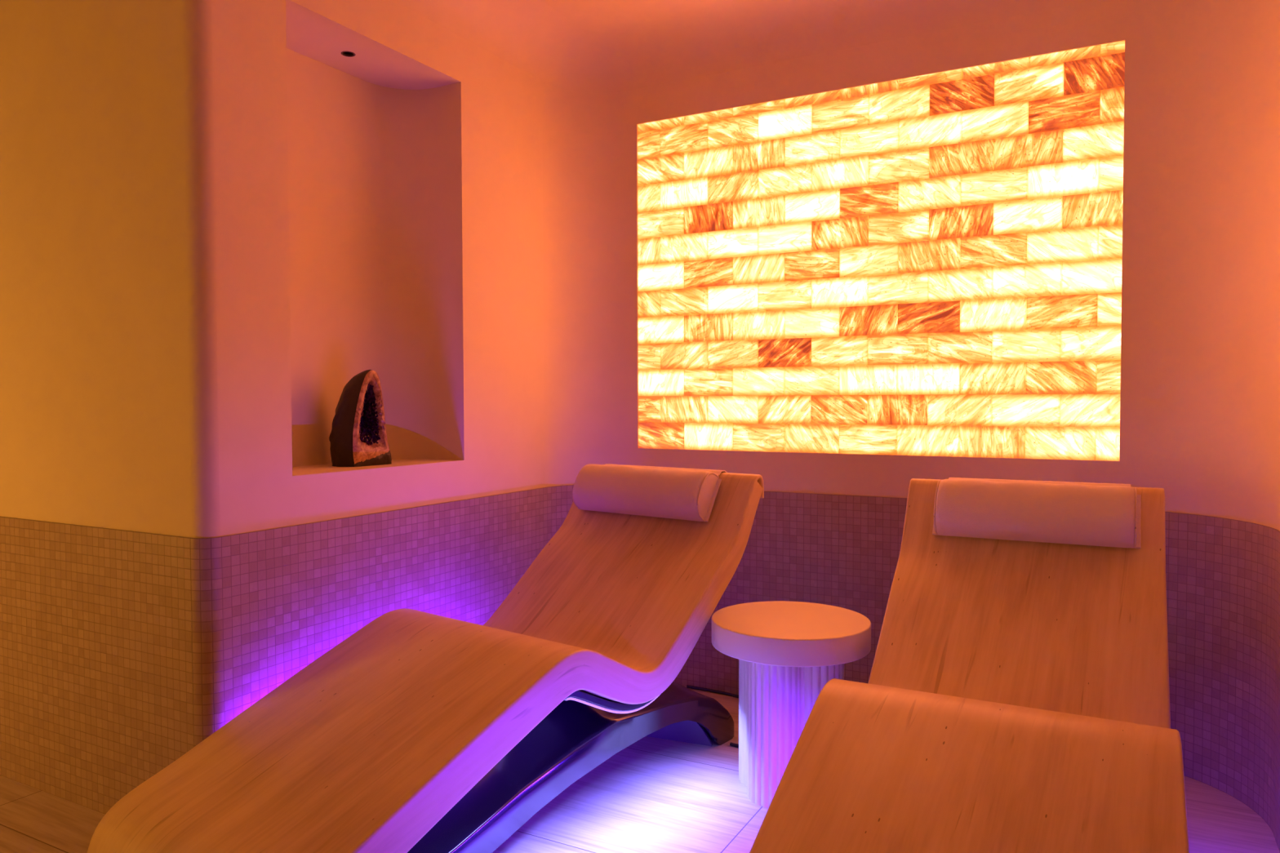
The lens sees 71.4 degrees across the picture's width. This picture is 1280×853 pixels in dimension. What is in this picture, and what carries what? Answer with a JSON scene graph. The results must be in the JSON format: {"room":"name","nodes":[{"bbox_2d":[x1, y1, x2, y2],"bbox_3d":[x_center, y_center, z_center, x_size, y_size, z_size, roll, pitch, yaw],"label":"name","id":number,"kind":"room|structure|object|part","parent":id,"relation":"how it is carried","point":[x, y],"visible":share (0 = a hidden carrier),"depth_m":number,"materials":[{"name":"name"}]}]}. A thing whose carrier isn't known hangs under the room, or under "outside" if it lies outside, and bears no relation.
{"room":"spa","nodes":[
{"label":"spa","id":0,"kind":"room"},
{"bbox_2d":[0,0,191,537],"bbox_3d":[-2.107,-0.512,2.705,2.299,1.543,0.001,1,2,29],"label":"wall","id":1,"kind":"structure","parent":0,"point":[95,420],"depth_m":2.34,"materials":[{"name":"paint"}]},
{"bbox_2d":[0,516,193,814],"bbox_3d":[-2.105,0.642,2.736,2.299,0.767,0.005,1,2,29],"label":"mosaic","id":2,"kind":"object","parent":1,"relation":"attached to","point":[96,668],"visible":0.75,"depth_m":2.39,"materials":[{"name":"tile"}]},
{"bbox_2d":[182,0,544,537],"bbox_3d":[-0.833,-0.519,2.829,0.272,1.543,1.439,1,2,29],"label":"wall","id":3,"kind":"structure","parent":0,"point":[379,209],"depth_m":2.83,"materials":[{"name":"paint"}]},
{"bbox_2d":[341,51,355,57],"bbox_3d":[-0.892,-1.164,2.722,0.042,0.051,0.042,1,2,29],"label":"recessed light","id":4,"kind":"object","parent":3,"relation":"in","point":[349,54],"visible":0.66,"depth_m":2.74,"materials":[{"name":"black"}]},
{"bbox_2d":[328,369,391,466],"bbox_3d":[-0.891,-0.028,2.788,0.146,0.298,0.182,1,2,33],"label":"amethyst geode","id":5,"kind":"object","parent":3,"relation":"in","point":[357,437],"visible":1,"depth_m":2.74,"materials":[{"name":"purple"}]},
{"bbox_2d":[190,487,546,747],"bbox_3d":[-0.729,0.637,2.806,0.050,0.767,1.444,1,2,29],"label":"mosaic","id":6,"kind":"object","parent":3,"relation":"attached to","point":[266,605],"visible":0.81,"depth_m":2.49,"materials":[{"name":"tile"}]},
{"bbox_2d":[0,613,1279,852],"bbox_3d":[-1.515,1.066,1.326,4.695,0.001,5.418,1,2,29],"label":"floor","id":7,"kind":"structure","parent":0,"point":[654,795],"depth_m":2.36,"materials":[{"name":"wood"}]},
{"bbox_2d":[87,472,764,852],"bbox_3d":[-0.384,0.597,2.372,0.700,0.870,1.748,1,2,38],"label":"lounger","id":8,"kind":"object","parent":7,"relation":"on","point":[418,731],"visible":0.96,"depth_m":2.13,"materials":[{"name":"wood"}]},
{"bbox_2d":[564,690,655,711],"bbox_3d":[-0.406,0.716,2.346,0.640,0.219,0.996,1,2,38],"label":"frame","id":9,"kind":"object","parent":8,"relation":"on","point":[580,700],"depth_m":2.29,"materials":[{"name":"silver metal"}]},
{"bbox_2d":[572,463,726,522],"bbox_3d":[0.031,0.209,2.934,0.537,0.157,0.207,1,2,38],"label":"headrest pillow","id":10,"kind":"object","parent":8,"relation":"attached to","point":[665,492],"visible":0.98,"depth_m":2.83,"materials":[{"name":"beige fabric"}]},
{"bbox_3d":[0.035,0.954,2.912,0.422,0.122,0.008,1,2,23],"label":"panel","id":11,"kind":"part","parent":8,"relation":"part of","materials":[{"name":"grey"}]},
{"bbox_2d":[686,684,738,747],"bbox_3d":[0.379,1.002,3.117,0.291,0.011,0.649,0,2,-11],"label":"power cable","id":12,"kind":"object","parent":7,"relation":"on","point":[734,744],"visible":0.37,"depth_m":3.34,"materials":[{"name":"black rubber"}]},
{"bbox_2d":[711,600,871,807],"bbox_3d":[0.425,0.784,2.527,0.444,0.482,0.444,1,2,29],"label":"side table","id":13,"kind":"object","parent":7,"relation":"on","point":[786,652],"visible":0.76,"depth_m":2.40,"materials":[{"name":"beige"}]},
{"bbox_2d":[749,478,1189,852],"bbox_3d":[0.704,0.611,1.782,0.640,0.870,1.748,1,2,28],"label":"lounger","id":14,"kind":"object","parent":7,"relation":"on","point":[1015,697],"visible":0.98,"depth_m":1.72,"materials":[{"name":"beige wood"}]},
{"bbox_2d":[932,477,1141,548],"bbox_3d":[1.054,0.223,2.386,0.502,0.156,0.207,1,2,28],"label":"headrest pillow","id":15,"kind":"object","parent":14,"relation":"attached to","point":[1069,513],"visible":1,"depth_m":2.30,"materials":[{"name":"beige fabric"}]},
{"bbox_2d":[394,0,1094,93],"bbox_3d":[-1.488,-1.329,1.266,4.745,0.170,5.468,1,2,29],"label":"ceiling","id":16,"kind":"structure","parent":0,"point":[584,46],"depth_m":3.16,"materials":[{"name":"paint"}]},
{"bbox_2d":[542,0,1279,530],"bbox_3d":[0.687,-0.526,2.929,2.301,1.543,0.410,1,2,29],"label":"wall","id":17,"kind":"structure","parent":0,"point":[1200,393],"depth_m":2.67,"materials":[{"name":"paint"}]},
{"bbox_2d":[637,40,1124,461],"bbox_3d":[0.749,-0.536,3.100,1.699,1.262,0.046,1,2,29],"label":"brick panel","id":18,"kind":"object","parent":17,"relation":"attached to","point":[928,264],"visible":0.98,"depth_m":3.01,"materials":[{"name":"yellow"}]},
{"bbox_2d":[545,484,1279,833],"bbox_3d":[0.678,0.629,2.940,2.301,0.767,0.360,1,2,29],"label":"mosaic","id":19,"kind":"object","parent":17,"relation":"attached to","point":[842,551],"visible":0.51,"depth_m":2.59,"materials":[{"name":"tile"}]},
{"bbox_2d":[1273,532,1279,852],"bbox_3d":[0.400,0.715,0.036,0.005,0.767,5.008,1,2,29],"label":"mosaic","id":20,"kind":"object","parent":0,"point":[1277,786],"visible":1,"depth_m":2.21,"materials":[{"name":"stone"}]}
]}

